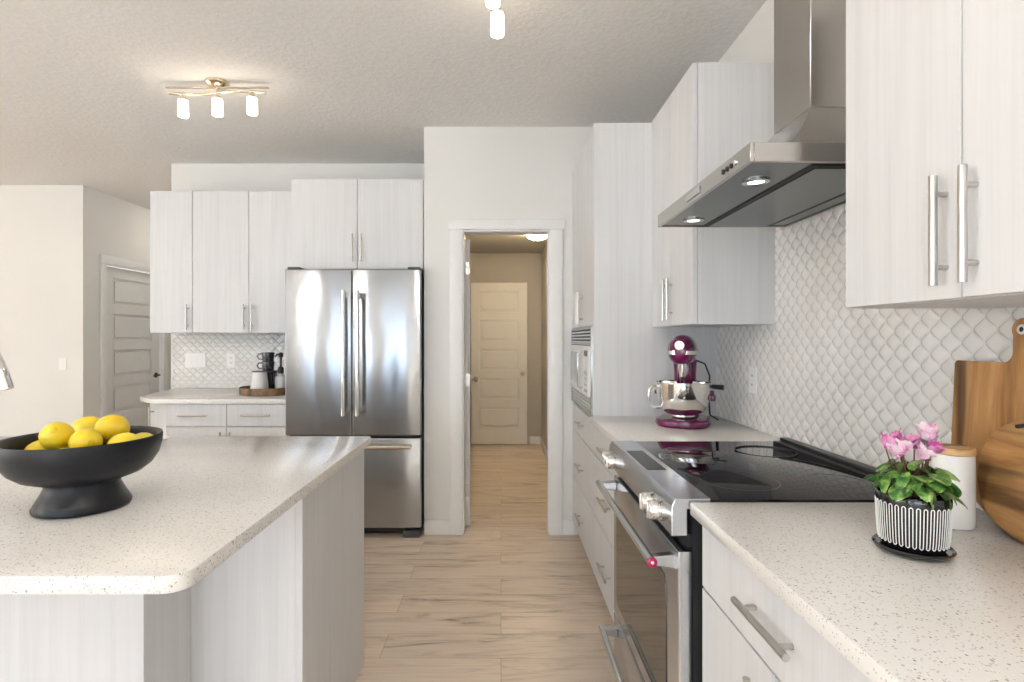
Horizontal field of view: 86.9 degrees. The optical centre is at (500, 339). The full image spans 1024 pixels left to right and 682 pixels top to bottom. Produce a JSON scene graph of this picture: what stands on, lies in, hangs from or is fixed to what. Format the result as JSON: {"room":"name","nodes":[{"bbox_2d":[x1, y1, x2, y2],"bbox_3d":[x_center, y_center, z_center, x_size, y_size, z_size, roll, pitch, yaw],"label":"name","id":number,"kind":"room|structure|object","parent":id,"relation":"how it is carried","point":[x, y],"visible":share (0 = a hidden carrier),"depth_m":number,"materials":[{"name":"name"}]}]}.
{"room":"kitchen","nodes":[
{"label":"kitchen","id":0,"kind":"room"},
{"bbox_2d":[0,185,92,435],"bbox_3d":[-5.760,-0.060,5.060,3.780,2.740,0.120,0,0,0],"label":"wall","id":1,"kind":"structure","parent":0,"point":[46,231],"depth_m":5.00,"materials":[{"name":"paint"}]},
{"bbox_2d":[59,358,66,369],"bbox_3d":[-4.055,0.225,4.995,0.072,0.115,0.008,0,0,0],"label":"light switch","id":2,"kind":"object","parent":1,"relation":"attached to","point":[62,361],"visible":1,"depth_m":4.99,"materials":[{"name":"white plastic"}]},
{"bbox_2d":[93,189,170,417],"bbox_3d":[-3.930,-0.060,6.160,0.120,2.740,2.080,0,0,0],"label":"wall","id":3,"kind":"structure","parent":0,"point":[121,228],"depth_m":5.39,"materials":[{"name":"paint"}]},
{"bbox_2d":[107,266,160,425],"bbox_3d":[-3.888,0.287,5.727,0.096,2.030,0.866,0,0,0],"label":"door","id":4,"kind":"structure","parent":3,"relation":"in","point":[132,350],"depth_m":5.67,"materials":[{"name":"white wood"}]},
{"bbox_2d":[100,254,167,418],"bbox_3d":[-3.858,0.242,5.730,0.024,2.135,1.054,0,0,0],"label":"door frame","id":5,"kind":"structure","parent":3,"relation":"attached to","point":[105,260],"depth_m":5.26,"materials":[{"name":"white wood"}]},
{"bbox_2d":[171,164,423,388],"bbox_3d":[-1.599,-0.060,4.450,2.163,2.740,0.120,0,0,0],"label":"wall","id":6,"kind":"structure","parent":0,"point":[184,177],"depth_m":4.39,"materials":[{"name":"paint"}]},
{"bbox_2d":[150,191,192,332],"bbox_3d":[-2.480,-0.584,4.207,0.320,1.068,0.363,0,0,0],"label":"upper cabinet","id":7,"kind":"object","parent":6,"relation":"attached to","point":[171,212],"visible":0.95,"depth_m":4.06,"materials":[{"name":"laminate"}]},
{"bbox_2d":[171,333,284,387],"bbox_3d":[-2.050,0.167,4.385,1.251,0.456,0.010,0,0,0],"label":"backsplash","id":8,"kind":"structure","parent":6,"relation":"attached to","point":[216,346],"depth_m":4.38,"materials":[{"name":"white tile"}]},
{"bbox_2d":[185,353,205,366],"bbox_3d":[-2.478,0.168,4.379,0.165,0.115,0.008,0,0,0],"label":"light switch","id":9,"kind":"object","parent":8,"relation":"attached to","point":[191,359],"visible":1,"depth_m":4.38,"materials":[{"name":"white plastic"}]},
{"bbox_2d":[227,353,235,367],"bbox_3d":[-2.190,0.170,4.380,0.072,0.115,0.008,0,0,0],"label":"wall outlet","id":10,"kind":"object","parent":8,"relation":"attached to","point":[231,357],"visible":1,"depth_m":4.38,"materials":[{"name":"white plastic"}]},
{"bbox_2d":[193,191,291,332],"bbox_3d":[-1.895,-0.584,4.207,0.850,1.068,0.363,0,0,0],"label":"upper cabinet","id":11,"kind":"object","parent":6,"relation":"attached to","point":[242,240],"visible":0.86,"depth_m":4.06,"materials":[{"name":"laminate"}]},
{"bbox_2d":[292,179,423,273],"bbox_3d":[-1.006,-0.808,4.067,0.923,0.633,0.643,0,0,0],"label":"upper cabinet","id":12,"kind":"object","parent":6,"relation":"attached to","point":[351,224],"visible":0.84,"depth_m":3.78,"materials":[{"name":"laminate"}]},
{"bbox_2d":[0,0,766,209],"bbox_3d":[-3.200,-1.480,1.250,9.000,0.100,12.100,0,0,0],"label":"ceiling","id":13,"kind":"structure","parent":0,"point":[85,100],"depth_m":2.89,"materials":[{"name":"white paint"}]},
{"bbox_2d":[165,77,268,117],"bbox_3d":[-1.575,-1.337,3.000,0.570,0.184,0.124,0,0,0],"label":"ceiling light","id":14,"kind":"object","parent":13,"relation":"attached to","point":[216,83],"visible":1,"depth_m":2.99,"materials":[{"name":"gold metal"}]},
{"bbox_2d":[486,0,503,38],"bbox_3d":[-0.030,-1.337,2.010,0.124,0.184,0.570,0,0,0],"label":"ceiling light","id":15,"kind":"object","parent":13,"relation":"attached to","point":[497,16],"visible":1,"depth_m":2.19,"materials":[{"name":"white glass"}]},
{"bbox_2d":[356,444,616,681],"bbox_3d":[-3.200,1.360,1.250,9.000,0.100,12.100,0,0,0],"label":"floor","id":16,"kind":"structure","parent":0,"point":[506,598],"depth_m":2.75,"materials":[{"name":"brown wood"}]},
{"bbox_2d":[148,403,167,435],"bbox_3d":[-2.417,0.818,4.004,0.367,0.784,0.768,0,0,0],"label":"base cabinet","id":17,"kind":"object","parent":16,"relation":"on","point":[156,412],"visible":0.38,"depth_m":3.71,"materials":[{"name":"laminate"}]},
{"bbox_2d":[0,450,363,681],"bbox_3d":[-1.802,0.868,1.765,2.495,0.884,0.907,0,0,0],"label":"kitchen island","id":18,"kind":"object","parent":16,"relation":"on","point":[287,605],"visible":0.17,"depth_m":1.51,"materials":[{"name":"laminate"}]},
{"bbox_2d":[0,436,370,593],"bbox_3d":[-1.815,0.410,1.555,2.570,0.031,1.310,0,0,0],"label":"island countertop","id":19,"kind":"structure","parent":18,"relation":"on","point":[200,500],"depth_m":1.20,"materials":[{"name":"stone"}]},
{"bbox_2d":[0,353,13,390],"bbox_3d":[-1.911,0.179,1.893,0.328,0.432,0.133,0,0,0],"label":"faucet","id":20,"kind":"object","parent":19,"relation":"on","point":[6,382],"visible":1,"depth_m":1.92,"materials":[{"name":"silver metal"}]},
{"bbox_2d":[0,426,162,518],"bbox_3d":[-0.984,0.311,1.272,0.320,0.166,0.320,0,0,0],"label":"fruit bowl","id":21,"kind":"object","parent":19,"relation":"on","point":[78,481],"visible":0.94,"depth_m":1.19,"materials":[{"name":"black ceramic"}]},
{"bbox_2d":[24,440,44,449],"bbox_3d":[-1.077,0.267,1.264,0.064,0.064,0.067,0,0,39],"label":"lemon","id":22,"kind":"object","parent":21,"relation":"in","point":[35,445],"visible":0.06,"depth_m":1.24,"materials":[{"name":"yellow food"}]},
{"bbox_2d":[38,422,74,448],"bbox_3d":[-1.014,0.222,1.235,0.066,0.068,0.071,0,0,-12],"label":"lemon","id":23,"kind":"object","parent":21,"relation":"in","point":[56,435],"visible":0.88,"depth_m":1.21,"materials":[{"name":"yellow food"}]},
{"bbox_2d":[68,428,102,447],"bbox_3d":[-0.942,0.233,1.225,0.066,0.063,0.066,0,0,-3],"label":"lemon","id":24,"kind":"object","parent":21,"relation":"in","point":[85,437],"visible":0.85,"depth_m":1.20,"materials":[{"name":"yellow food"}]},
{"bbox_2d":[72,416,99,431],"bbox_3d":[-1.044,0.227,1.365,0.070,0.066,0.068,0,0,24],"label":"lemon","id":25,"kind":"object","parent":21,"relation":"in","point":[88,421],"visible":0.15,"depth_m":1.34,"materials":[{"name":"yellow food"}]},
{"bbox_2d":[94,414,129,442],"bbox_3d":[-0.945,0.217,1.312,0.074,0.069,0.072,0,0,-22],"label":"lemon","id":26,"kind":"object","parent":21,"relation":"in","point":[108,426],"visible":0.8,"depth_m":1.29,"materials":[{"name":"yellow food"}]},
{"bbox_2d":[107,432,139,443],"bbox_3d":[-0.876,0.248,1.255,0.067,0.063,0.065,0,0,22],"label":"lemon","id":27,"kind":"object","parent":21,"relation":"in","point":[122,437],"visible":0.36,"depth_m":1.24,"materials":[{"name":"yellow food"}]},
{"bbox_2d":[136,432,151,438],"bbox_3d":[-0.886,0.263,1.335,0.070,0.066,0.069,0,0,-14],"label":"lemon","id":28,"kind":"object","parent":21,"relation":"in","point":[143,434],"visible":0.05,"depth_m":1.32,"materials":[{"name":"yellow food"}]},
{"bbox_2d":[166,404,289,435],"bbox_3d":[-1.830,0.868,3.977,0.808,0.884,0.823,0,0,0],"label":"base cabinet","id":29,"kind":"object","parent":16,"relation":"on","point":[181,419],"visible":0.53,"depth_m":3.60,"materials":[{"name":"laminate"}]},
{"bbox_2d":[140,388,284,403],"bbox_3d":[-2.035,0.410,3.982,1.220,0.031,0.814,0,0,0],"label":"countertop","id":30,"kind":"structure","parent":29,"relation":"on","point":[176,395],"depth_m":3.68,"materials":[{"name":"stone"}]},
{"bbox_2d":[239,385,284,395],"bbox_3d":[-1.690,0.368,3.935,0.400,0.053,0.400,0,0,0],"label":"serving tray","id":31,"kind":"object","parent":30,"relation":"on","point":[244,390],"visible":0.5,"depth_m":3.76,"materials":[{"name":"brown wood"}]},
{"bbox_2d":[250,370,268,388],"bbox_3d":[-1.722,0.302,3.850,0.126,0.159,0.126,0,0,0],"label":"jar","id":32,"kind":"object","parent":31,"relation":"on","point":[259,379],"visible":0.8,"depth_m":3.81,"materials":[{"name":"white ceramic"}]},
{"bbox_2d":[267,370,277,388],"bbox_3d":[-1.718,0.306,3.985,0.102,0.152,0.102,0,0,0],"label":"coffee canister","id":33,"kind":"object","parent":31,"relation":"on","point":[271,375],"visible":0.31,"depth_m":3.94,"materials":[{"name":"black ceramic"}]},
{"bbox_2d":[256,361,274,370],"bbox_3d":[-1.734,0.196,3.985,0.122,0.067,0.091,0,0,0],"label":"mug","id":34,"kind":"object","parent":33,"relation":"on","point":[268,366],"visible":0.88,"depth_m":3.95,"materials":[{"name":"black ceramic"}]},
{"bbox_2d":[256,352,274,361],"bbox_3d":[-1.734,0.128,3.985,0.122,0.067,0.091,0,0,0],"label":"mug","id":35,"kind":"object","parent":34,"relation":"on","point":[266,356],"visible":1,"depth_m":3.95,"materials":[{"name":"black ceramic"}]},
{"bbox_2d":[275,352,284,387],"bbox_3d":[-1.608,0.237,3.933,0.086,0.290,0.080,0,0,-32],"label":"syrup bottle","id":36,"kind":"object","parent":31,"relation":"on","point":[280,378],"visible":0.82,"depth_m":3.91,"materials":[{"name":"white ceramic"}]},
{"bbox_2d":[285,267,423,537],"bbox_3d":[-0.974,0.415,3.904,0.894,1.790,0.851,0,0,0],"label":"refrigerator","id":37,"kind":"object","parent":16,"relation":"on","point":[354,339],"visible":0.8,"depth_m":3.55,"materials":[{"name":"grey metal"}]},
{"bbox_2d":[594,426,617,621],"bbox_3d":[0.782,0.868,2.438,0.673,0.884,0.700,0,0,0],"label":"base cabinet","id":38,"kind":"object","parent":16,"relation":"on","point":[603,513],"visible":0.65,"depth_m":2.50,"materials":[{"name":"laminate"}]},
{"bbox_2d":[590,416,779,440],"bbox_3d":[0.788,0.410,2.437,0.659,0.031,0.706,0,0,0],"label":"countertop","id":39,"kind":"structure","parent":38,"relation":"on","point":[615,428],"depth_m":2.32,"materials":[{"name":"stone"}]},
{"bbox_2d":[647,335,724,428],"bbox_3d":[0.863,0.186,2.515,0.327,0.416,0.364,0,0,23],"label":"stand mixer","id":40,"kind":"object","parent":39,"relation":"on","point":[683,398],"visible":1,"depth_m":2.40,"materials":[{"name":"purple metal"}]},
{"bbox_2d":[647,380,710,417],"bbox_3d":[0.814,0.274,2.481,0.286,0.160,0.243,0,0,0],"label":"bowl","id":41,"kind":"object","parent":40,"relation":"on","point":[678,398],"depth_m":2.40,"materials":[{"name":"silver metal"}]},
{"bbox_2d":[573,123,716,571],"bbox_3d":[0.782,0.095,3.208,0.673,2.430,0.836,0,0,0],"label":"tall cabinet","id":42,"kind":"object","parent":16,"relation":"on","point":[612,173],"visible":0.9,"depth_m":2.79,"materials":[{"name":"laminate"}]},
{"bbox_2d":[570,327,592,415],"bbox_3d":[0.693,0.170,3.208,0.534,0.470,0.796,0,0,0],"label":"microwave","id":43,"kind":"object","parent":42,"relation":"in","point":[581,347],"visible":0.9,"depth_m":3.04,"materials":[{"name":"grey plastic"}]},
{"bbox_2d":[595,438,880,681],"bbox_3d":[0.734,0.843,1.698,0.748,0.934,0.760,0,0,0],"label":"range","id":44,"kind":"object","parent":16,"relation":"on","point":[656,631],"visible":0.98,"depth_m":1.56,"materials":[{"name":"silver metal"}]},
{"bbox_2d":[635,441,874,501],"bbox_3d":[0.779,0.402,1.698,0.532,0.022,0.760,0,0,0],"label":"cooktop","id":45,"kind":"object","parent":44,"relation":"in","point":[718,471],"depth_m":1.59,"materials":[{"name":"black glass"}]},
{"bbox_2d":[702,526,870,681],"bbox_3d":[0.782,0.868,0.955,0.673,0.884,0.669,0,0,0],"label":"base cabinet","id":46,"kind":"object","parent":16,"relation":"on","point":[750,634],"visible":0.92,"depth_m":1.03,"materials":[{"name":"laminate"}]},
{"bbox_2d":[690,502,1023,681],"bbox_3d":[0.788,0.410,0.631,0.659,0.031,1.362,0,0,0],"label":"countertop","id":47,"kind":"structure","parent":46,"relation":"on","point":[893,617],"depth_m":0.86,"materials":[{"name":"stone"}]},
{"bbox_2d":[863,421,967,560],"bbox_3d":[0.766,0.275,1.014,0.146,0.240,0.150,0,0,0],"label":"potted plant","id":48,"kind":"object","parent":47,"relation":"on","point":[914,508],"visible":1,"depth_m":0.98,"materials":[{"name":"green plant"}]},
{"bbox_2d":[930,443,976,529],"bbox_3d":[0.962,0.311,1.150,0.077,0.167,0.077,0,0,0],"label":"canister","id":49,"kind":"object","parent":47,"relation":"on","point":[960,460],"visible":0.63,"depth_m":1.12,"materials":[{"name":"white ceramic"}]},
{"bbox_2d":[951,318,1023,515],"bbox_3d":[1.082,0.174,1.120,0.040,0.440,0.328,0,0,0],"label":"cutting board","id":50,"kind":"object","parent":47,"relation":"on","point":[988,397],"visible":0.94,"depth_m":1.19,"materials":[{"name":"brown wood"}]},
{"bbox_2d":[977,420,1023,542],"bbox_3d":[1.025,0.269,0.985,0.054,0.252,0.326,0,0,0],"label":"cutting board","id":51,"kind":"object","parent":47,"relation":"on","point":[1000,476],"visible":1,"depth_m":1.08,"materials":[{"name":"brown wood"}]},
{"bbox_2d":[470,253,540,443],"bbox_3d":[0.100,0.060,6.810,1.000,2.500,0.120,0,0,0],"label":"wall","id":52,"kind":"structure","parent":0,"point":[484,267],"depth_m":6.75,"materials":[{"name":"paint"}]},
{"bbox_2d":[471,283,526,443],"bbox_3d":[-0.025,0.297,6.697,0.700,2.010,0.102,0,0,0],"label":"door","id":53,"kind":"structure","parent":52,"relation":"in","point":[498,310],"depth_m":6.71,"materials":[{"name":"white wood"}]},
{"bbox_2d":[465,235,546,252],"bbox_3d":[0.100,-1.135,5.310,1.000,0.110,3.120,0,0,0],"label":"ceiling","id":54,"kind":"structure","parent":0,"point":[478,243],"depth_m":6.14,"materials":[{"name":"paint"}]},
{"bbox_2d":[526,235,546,239],"bbox_3d":[0.366,-1.040,5.420,0.260,0.080,0.260,0,0,0],"label":"dome light","id":55,"kind":"object","parent":54,"relation":"attached to","point":[533,237],"visible":0.44,"depth_m":5.37,"materials":[{"name":"white glass"}]},
{"bbox_2d":[424,127,591,533],"bbox_3d":[0.301,-0.060,4.070,1.637,2.740,0.880,0,0,0],"label":"wall","id":56,"kind":"structure","parent":0,"point":[470,172],"depth_m":3.63,"materials":[{"name":"paint"}]},
{"bbox_2d":[465,240,477,525],"bbox_3d":[-0.225,0.302,4.120,0.110,2.000,0.710,0,0,-3],"label":"door","id":57,"kind":"structure","parent":56,"relation":"in","point":[468,378],"depth_m":3.77,"materials":[{"name":"white wood"}]},
{"bbox_2d":[424,520,573,534],"bbox_3d":[-0.015,1.260,3.623,1.005,0.100,0.014,0,0,0],"label":"baseboard","id":58,"kind":"structure","parent":56,"relation":"attached to","point":[431,527],"depth_m":3.62,"materials":[{"name":"white wood"}]},
{"bbox_2d":[448,219,563,534],"bbox_3d":[0.035,0.253,3.678,0.777,2.114,0.143,0,0,0],"label":"door frame","id":59,"kind":"structure","parent":56,"relation":"attached to","point":[553,228],"depth_m":3.61,"materials":[{"name":"white wood"}]},
{"bbox_2d":[541,242,546,448],"bbox_3d":[0.552,0.060,5.250,0.095,2.500,3.000,0,0,0],"label":"wall","id":60,"kind":"structure","parent":0,"point":[544,252],"depth_m":6.27,"materials":[{"name":"paint"}]},
{"bbox_2d":[530,436,546,460],"bbox_3d":[0.432,1.260,5.250,0.145,0.100,3.000,0,0,0],"label":"baseboard","id":61,"kind":"structure","parent":60,"relation":"attached to","point":[533,439],"depth_m":6.74,"materials":[{"name":"white wood"}]},
{"bbox_2d":[718,0,783,427],"bbox_3d":[1.195,-0.060,-0.425,0.150,2.740,8.350,0,0,0],"label":"wall","id":62,"kind":"structure","parent":0,"point":[755,43],"depth_m":2.36,"materials":[{"name":"paint"}]},
{"bbox_2d":[652,62,775,326],"bbox_3d":[0.934,-0.595,2.493,0.369,1.066,0.591,0,0,0],"label":"upper cabinet","id":63,"kind":"object","parent":62,"relation":"attached to","point":[702,276],"visible":0.92,"depth_m":2.20,"materials":[{"name":"laminate"}]},
{"bbox_2d":[658,0,845,226],"bbox_3d":[0.862,-0.931,1.712,0.512,0.995,0.780,0,0,0],"label":"range hood","id":64,"kind":"object","parent":62,"relation":"attached to","point":[795,176],"visible":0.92,"depth_m":1.59,"materials":[{"name":"silver metal"}]},
{"bbox_2d":[683,218,703,222],"bbox_3d":[0.708,-0.437,1.985,0.072,0.006,0.072,0,0,0],"label":"lamp","id":65,"kind":"object","parent":64,"relation":"on","point":[685,220],"depth_m":1.99,"materials":[{"name":"white glass"}]},
{"bbox_2d":[742,177,769,185],"bbox_3d":[0.708,-0.437,1.500,0.072,0.006,0.072,0,0,0],"label":"lamp","id":66,"kind":"object","parent":64,"relation":"on","point":[746,181],"depth_m":1.49,"materials":[{"name":"white glass"}]},
{"bbox_2d":[716,204,1023,510],"bbox_3d":[1.115,-0.009,1.370,0.007,0.867,2.840,0,0,0],"label":"backsplash","id":67,"kind":"structure","parent":62,"relation":"attached to","point":[832,377],"depth_m":1.79,"materials":[{"name":"white tile"}]},
{"bbox_2d":[749,367,756,393],"bbox_3d":[1.110,0.180,2.380,0.008,0.115,0.072,0,0,0],"label":"wall outlet","id":68,"kind":"object","parent":67,"relation":"attached to","point":[752,370],"visible":1,"depth_m":2.37,"materials":[{"name":"white plastic"}]},
{"bbox_2d":[846,0,1023,308],"bbox_3d":[0.934,-0.599,0.915,0.369,1.058,0.618,0,0,0],"label":"upper cabinet","id":69,"kind":"object","parent":62,"relation":"attached to","point":[935,88],"visible":1,"depth_m":0.97,"materials":[{"name":"laminate"}]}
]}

